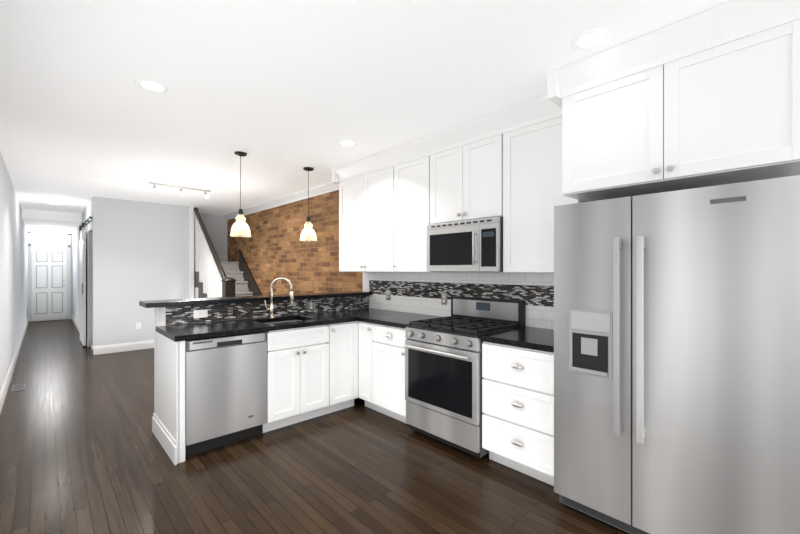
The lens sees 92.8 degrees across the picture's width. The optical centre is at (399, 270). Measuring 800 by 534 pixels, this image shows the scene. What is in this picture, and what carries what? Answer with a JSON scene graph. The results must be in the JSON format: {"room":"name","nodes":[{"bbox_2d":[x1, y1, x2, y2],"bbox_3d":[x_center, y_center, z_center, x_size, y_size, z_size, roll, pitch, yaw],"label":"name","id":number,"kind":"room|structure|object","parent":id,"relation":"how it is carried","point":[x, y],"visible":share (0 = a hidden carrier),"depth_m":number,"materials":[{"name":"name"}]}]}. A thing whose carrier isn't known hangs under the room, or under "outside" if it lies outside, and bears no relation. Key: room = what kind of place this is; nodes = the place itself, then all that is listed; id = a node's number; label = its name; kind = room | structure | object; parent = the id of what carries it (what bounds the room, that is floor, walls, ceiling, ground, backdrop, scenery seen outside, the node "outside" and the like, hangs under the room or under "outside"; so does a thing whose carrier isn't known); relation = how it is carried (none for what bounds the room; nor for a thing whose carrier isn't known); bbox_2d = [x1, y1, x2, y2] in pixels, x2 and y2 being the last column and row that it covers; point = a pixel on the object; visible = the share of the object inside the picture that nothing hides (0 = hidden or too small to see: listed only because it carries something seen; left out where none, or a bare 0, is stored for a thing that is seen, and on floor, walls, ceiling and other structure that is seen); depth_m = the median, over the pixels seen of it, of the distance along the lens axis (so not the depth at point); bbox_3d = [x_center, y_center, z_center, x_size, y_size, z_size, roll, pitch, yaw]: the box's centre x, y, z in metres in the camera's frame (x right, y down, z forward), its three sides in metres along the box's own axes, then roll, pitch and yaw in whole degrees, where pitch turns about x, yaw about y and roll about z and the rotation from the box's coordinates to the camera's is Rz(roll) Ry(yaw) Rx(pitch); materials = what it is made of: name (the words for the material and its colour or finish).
{"room":"kitchen","nodes":[
{"label":"kitchen","id":0,"kind":"room"},
{"bbox_2d":[0,152,27,392],"bbox_3d":[-3.961,0.090,3.676,0.120,2.600,18.220,0,0,-43],"label":"wall","id":1,"kind":"structure","parent":0,"point":[13,274],"depth_m":5.03,"materials":[{"name":"grey paint"}]},
{"bbox_2d":[0,318,28,412],"bbox_3d":[-3.884,1.320,3.693,0.016,0.140,17.900,0,0,-43],"label":"baseboard","id":2,"kind":"structure","parent":1,"relation":"attached to","point":[4,390],"depth_m":4.92,"materials":[{"name":"white wood"}]},
{"bbox_2d":[31,234,72,321],"bbox_3d":[-9.702,0.090,10.588,0.910,2.600,0.120,0,0,-43],"label":"wall","id":3,"kind":"structure","parent":0,"point":[71,276],"depth_m":10.84,"materials":[{"name":"grey paint"}]},
{"bbox_2d":[28,232,70,321],"bbox_3d":[-9.647,0.140,10.492,0.880,2.500,0.090,0,0,-43],"label":"front door","id":4,"kind":"structure","parent":3,"relation":"in","point":[49,277],"depth_m":10.49,"materials":[{"name":"white wood"}]},
{"bbox_2d":[22,209,81,233],"bbox_3d":[-8.399,-1.119,9.191,0.910,0.177,3.700,0,0,-43],"label":"ceiling","id":5,"kind":"structure","parent":0,"point":[49,222],"depth_m":8.10,"materials":[{"name":"white paint"}]},
{"bbox_2d":[73,199,91,346],"bbox_3d":[-7.177,0.090,8.635,0.120,2.600,6.180,0,0,-43],"label":"wall","id":6,"kind":"structure","parent":0,"point":[87,213],"depth_m":7.11,"materials":[{"name":"grey paint"}]},
{"bbox_2d":[72,314,92,354],"bbox_3d":[-7.181,1.320,8.539,0.016,0.140,6.316,0,0,-43],"label":"baseboard","id":7,"kind":"structure","parent":6,"relation":"attached to","point":[76,323],"depth_m":8.70,"materials":[{"name":"white wood"}]},
{"bbox_2d":[87,224,92,338],"bbox_3d":[-5.384,0.245,6.615,0.012,2.010,0.920,0,0,-43],"label":"trim","id":8,"kind":"structure","parent":6,"relation":"attached to","point":[90,227],"depth_m":6.92,"materials":[{"name":"white wood"}]},
{"bbox_2d":[92,196,188,345],"bbox_3d":[-4.553,0.090,6.774,1.420,2.600,0.120,0,0,-43],"label":"wall","id":9,"kind":"structure","parent":0,"point":[140,250],"depth_m":6.62,"materials":[{"name":"grey paint"}]},
{"bbox_2d":[92,340,153,354],"bbox_3d":[-4.513,1.320,6.719,1.436,0.140,0.016,0,0,-43],"label":"baseboard","id":10,"kind":"structure","parent":9,"relation":"attached to","point":[114,348],"depth_m":6.50,"materials":[{"name":"white wood"}]},
{"bbox_2d":[136,322,140,328],"bbox_3d":[-4.576,0.970,6.666,0.070,0.115,0.007,0,0,-43],"label":"outlet","id":11,"kind":"object","parent":9,"relation":"attached to","point":[138,325],"visible":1,"depth_m":6.67,"materials":[{"name":"white plastic"}]},
{"bbox_2d":[189,206,193,298],"bbox_3d":[-4.002,0.090,7.287,0.085,2.600,0.142,0,0,-43],"label":"trim","id":12,"kind":"structure","parent":9,"relation":"attached to","point":[191,253],"depth_m":7.23,"materials":[{"name":"white wood"}]},
{"bbox_2d":[194,212,226,255],"bbox_3d":[-4.198,0.090,8.131,0.950,2.600,0.120,0,0,-43],"label":"wall","id":13,"kind":"structure","parent":0,"point":[215,225],"depth_m":8.27,"materials":[{"name":"grey paint"}]},
{"bbox_2d":[227,190,362,294],"bbox_3d":[-2.184,0.090,6.755,0.120,2.600,5.140,0,0,-43],"label":"brick wall","id":14,"kind":"structure","parent":0,"point":[272,247],"depth_m":6.13,"materials":[{"name":"brown brick"}]},
{"bbox_2d":[224,182,338,219],"bbox_3d":[-2.185,-1.155,6.614,0.075,0.110,4.845,0,0,-43],"label":"crown molding","id":15,"kind":"structure","parent":14,"relation":"attached to","point":[313,192],"depth_m":6.19,"materials":[{"name":"white wood"}]},
{"bbox_2d":[0,319,629,533],"bbox_3d":[-2.718,1.440,4.835,3.520,0.100,18.220,0,0,-43],"label":"floor","id":16,"kind":"structure","parent":0,"point":[82,450],"depth_m":2.59,"materials":[{"name":"brown wood"}]},
{"bbox_2d":[11,383,25,391],"bbox_3d":[-4.512,1.386,4.509,0.110,0.007,0.350,0,0,-43],"label":"floor vent","id":17,"kind":"object","parent":16,"relation":"in","point":[18,387],"visible":1,"depth_m":4.49,"materials":[{"name":"grey metal"}]},
{"bbox_2d":[185,332,266,456],"bbox_3d":[-1.536,0.954,3.191,0.602,0.872,0.618,0,0,-43],"label":"dishwasher","id":18,"kind":"object","parent":16,"relation":"on","point":[225,390],"visible":0.71,"depth_m":2.95,"materials":[{"name":"grey metal"}]},
{"bbox_2d":[193,208,261,297],"bbox_3d":[-3.250,0.151,7.113,0.945,2.688,2.653,0,0,-43],"label":"staircase","id":19,"kind":"structure","parent":16,"relation":"on","point":[215,275],"depth_m":7.01,"materials":[{"name":"carpet"}]},
{"bbox_2d":[152,295,368,464],"bbox_3d":[-1.038,0.850,3.770,2.271,1.080,0.780,0,0,-43],"label":"half wall","id":20,"kind":"structure","parent":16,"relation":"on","point":[165,424],"depth_m":3.25,"materials":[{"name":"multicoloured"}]},
{"bbox_2d":[193,309,207,317],"bbox_3d":[-1.784,0.390,3.409,0.115,0.070,0.007,0,0,-43],"label":"outlet","id":21,"kind":"object","parent":20,"relation":"attached to","point":[200,313],"visible":1,"depth_m":3.40,"materials":[{"name":"white plastic"}]},
{"bbox_2d":[139,291,371,307],"bbox_3d":[-1.303,0.287,3.998,2.347,0.040,0.315,0,0,-43],"label":"countertop","id":22,"kind":"structure","parent":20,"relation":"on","point":[189,302],"depth_m":3.63,"materials":[{"name":"stone"}]},
{"bbox_2d":[306,302,315,308],"bbox_3d":[-0.972,0.390,4.166,0.115,0.070,0.007,0,0,-43],"label":"outlet","id":23,"kind":"object","parent":20,"relation":"attached to","point":[311,305],"visible":1,"depth_m":4.17,"materials":[{"name":"silver metal"}]},
{"bbox_2d":[263,339,322,432],"bbox_3d":[-1.092,1.060,3.606,0.603,0.660,0.606,0,0,-43],"label":"base cabinet","id":24,"kind":"object","parent":16,"relation":"on","point":[315,371],"depth_m":3.35,"materials":[{"name":"white wood"}]},
{"bbox_2d":[291,319,354,414],"bbox_3d":[-0.747,0.951,3.891,0.423,0.878,0.660,0,0,-43],"label":"base cabinet","id":25,"kind":"object","parent":16,"relation":"on","point":[337,341],"depth_m":3.65,"materials":[{"name":"white wood"}]},
{"bbox_2d":[156,308,398,341],"bbox_3d":[-0.987,0.489,3.714,2.272,0.040,0.645,0,0,-43],"label":"countertop","id":26,"kind":"structure","parent":25,"relation":"on","point":[202,330],"depth_m":3.29,"materials":[{"name":"stone"}]},
{"bbox_2d":[265,277,294,317],"bbox_3d":[-1.184,0.269,3.742,0.252,0.397,0.172,0,0,-43],"label":"faucet","id":27,"kind":"object","parent":26,"relation":"on","point":[270,309],"visible":1,"depth_m":3.74,"materials":[{"name":"silver metal"}]},
{"bbox_2d":[265,320,301,323],"bbox_3d":[-1.112,0.603,3.626,0.510,0.182,0.410,0,0,-43],"label":"sink basin","id":28,"kind":"object","parent":26,"relation":"in","point":[282,321],"visible":0.04,"depth_m":3.83,"materials":[{"name":"silver metal"}]},
{"bbox_2d":[356,312,441,328],"bbox_3d":[0.053,0.489,3.764,0.682,0.040,0.690,0,0,-43],"label":"countertop","id":29,"kind":"structure","parent":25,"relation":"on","point":[398,319],"depth_m":3.70,"materials":[{"name":"stone"}]},
{"bbox_2d":[355,321,374,409],"bbox_3d":[-0.115,0.951,3.922,0.700,0.878,0.307,0,0,-43],"label":"base cabinet","id":30,"kind":"object","parent":16,"relation":"on","point":[364,331],"depth_m":3.76,"materials":[{"name":"white wood"}]},
{"bbox_2d":[375,324,406,423],"bbox_3d":[0.115,0.951,3.718,0.642,0.878,0.531,0,0,-43],"label":"base cabinet","id":31,"kind":"object","parent":16,"relation":"on","point":[390,400],"depth_m":3.48,"materials":[{"name":"white wood"}]},
{"bbox_2d":[404,296,525,458],"bbox_3d":[0.526,0.823,3.212,0.744,1.135,0.752,0,0,-43],"label":"stove","id":32,"kind":"object","parent":16,"relation":"on","point":[443,377],"visible":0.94,"depth_m":3.01,"materials":[{"name":"grey metal"}]},
{"bbox_2d":[482,341,553,485],"bbox_3d":[1.007,0.951,2.744,0.665,0.878,0.570,0,0,-43],"label":"base cabinet","id":33,"kind":"object","parent":16,"relation":"on","point":[518,408],"visible":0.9,"depth_m":2.53,"materials":[{"name":"white wood"}]},
{"bbox_2d":[481,326,553,352],"bbox_3d":[1.015,0.489,2.751,0.657,0.040,0.576,0,0,-43],"label":"countertop","id":34,"kind":"structure","parent":33,"relation":"on","point":[535,338],"depth_m":2.65,"materials":[{"name":"stone"}]},
{"bbox_2d":[554,175,799,533],"bbox_3d":[1.498,0.507,2.091,0.817,1.765,1.015,0,0,-43],"label":"fridge","id":35,"kind":"object","parent":16,"relation":"on","point":[677,362],"visible":1,"depth_m":1.78,"materials":[{"name":"grey metal"}]},
{"bbox_2d":[363,272,368,291],"bbox_3d":[2.154,0.090,2.104,0.120,2.600,7.580,0,0,-43],"label":"wall","id":36,"kind":"structure","parent":0,"point":[366,281],"depth_m":4.78,"materials":[{"name":"white paint"}]},
{"bbox_2d":[336,166,387,271],"bbox_3d":[-0.240,-0.526,4.309,0.368,1.088,1.049,0,0,-43],"label":"upper cabinet","id":37,"kind":"object","parent":36,"relation":"attached to","point":[363,197],"depth_m":4.20,"materials":[{"name":"white wood"}]},
{"bbox_2d":[388,154,428,271],"bbox_3d":[0.237,-0.526,3.797,0.368,1.088,0.626,0,0,-43],"label":"upper cabinet","id":38,"kind":"object","parent":36,"relation":"attached to","point":[407,178],"depth_m":3.70,"materials":[{"name":"white wood"}]},
{"bbox_2d":[428,134,491,224],"bbox_3d":[0.663,-0.744,3.340,0.368,0.652,0.757,0,0,-43],"label":"upper cabinet","id":39,"kind":"object","parent":36,"relation":"attached to","point":[459,174],"depth_m":3.22,"materials":[{"name":"white wood"}]},
{"bbox_2d":[427,217,502,271],"bbox_3d":[0.627,-0.199,3.307,0.448,0.422,0.748,0,0,-43],"label":"microwave","id":40,"kind":"object","parent":39,"relation":"attached to","point":[475,245],"visible":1,"depth_m":3.13,"materials":[{"name":"grey metal"}]},
{"bbox_2d":[369,272,553,329],"bbox_3d":[0.536,0.243,3.744,0.010,0.451,2.685,0,0,-43],"label":"backsplash","id":41,"kind":"structure","parent":36,"relation":"attached to","point":[416,292],"depth_m":3.72,"materials":[{"name":"tile"}]},
{"bbox_2d":[386,290,389,299],"bbox_3d":[-0.137,0.290,4.452,0.007,0.115,0.070,0,0,-43],"label":"outlet","id":42,"kind":"object","parent":41,"relation":"attached to","point":[387,294],"visible":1,"depth_m":4.45,"materials":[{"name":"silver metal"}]},
{"bbox_2d":[441,293,446,304],"bbox_3d":[0.442,0.290,3.831,0.007,0.115,0.070,0,0,-43],"label":"outlet","id":43,"kind":"object","parent":41,"relation":"attached to","point":[443,298],"visible":1,"depth_m":3.83,"materials":[{"name":"silver metal"}]},
{"bbox_2d":[492,110,582,272],"bbox_3d":[1.096,-0.526,2.876,0.368,1.088,0.644,0,0,-43],"label":"upper cabinet","id":44,"kind":"object","parent":36,"relation":"attached to","point":[506,164],"depth_m":2.78,"materials":[{"name":"white wood"}]},
{"bbox_2d":[0,0,731,214],"bbox_3d":[-2.718,-1.258,4.835,3.520,0.103,18.220,0,0,-43],"label":"ceiling","id":45,"kind":"structure","parent":0,"point":[282,94],"depth_m":2.43,"materials":[{"name":"white paint"}]},
{"bbox_2d":[45,199,64,203],"bbox_3d":[-5.975,-1.180,6.598,0.260,0.060,0.260,0,0,-43],"label":"light","id":46,"kind":"object","parent":45,"relation":"attached to","point":[53,201],"visible":1,"depth_m":6.52,"materials":[{"name":"white"}]},
{"bbox_2d":[149,182,210,197],"bbox_3d":[-3.160,-1.144,5.515,0.800,0.131,0.107,0,0,-43],"label":"track light","id":47,"kind":"object","parent":45,"relation":"attached to","point":[182,192],"visible":1,"depth_m":5.49,"materials":[{"name":"silver metal"}]},
{"bbox_2d":[230,151,250,236],"bbox_3d":[-1.646,-0.780,3.935,0.200,0.860,0.200,0,0,-43],"label":"pendant light","id":48,"kind":"object","parent":45,"relation":"hanging from","point":[240,226],"visible":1,"depth_m":3.92,"materials":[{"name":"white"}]},
{"bbox_2d":[300,167,316,240],"bbox_3d":[-1.087,-0.780,4.524,0.200,0.860,0.200,0,0,-43],"label":"pendant light","id":49,"kind":"object","parent":45,"relation":"hanging from","point":[308,230],"visible":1,"depth_m":4.50,"materials":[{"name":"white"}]},
{"bbox_2d":[547,0,799,201],"bbox_3d":[1.555,-0.834,2.142,0.698,0.748,1.172,0,0,-43],"label":"upper cabinet","id":50,"kind":"object","parent":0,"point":[709,97],"visible":1,"depth_m":1.88,"materials":[{"name":"white wood"}]},
{"bbox_3d":[-5.729,-0.875,6.964,0.039,0.040,1.900,0,0,-43],"label":"barn door rail","id":51,"kind":"object","parent":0,"visible":0},
{"bbox_2d":[79,222,85,345],"bbox_3d":[-6.024,0.247,7.221,0.052,2.245,0.920,0,0,-43],"label":"barn door","id":52,"kind":"structure","parent":51,"relation":"hanging from","point":[82,237],"depth_m":6.90,"materials":[{"name":"white wood"}]}
]}

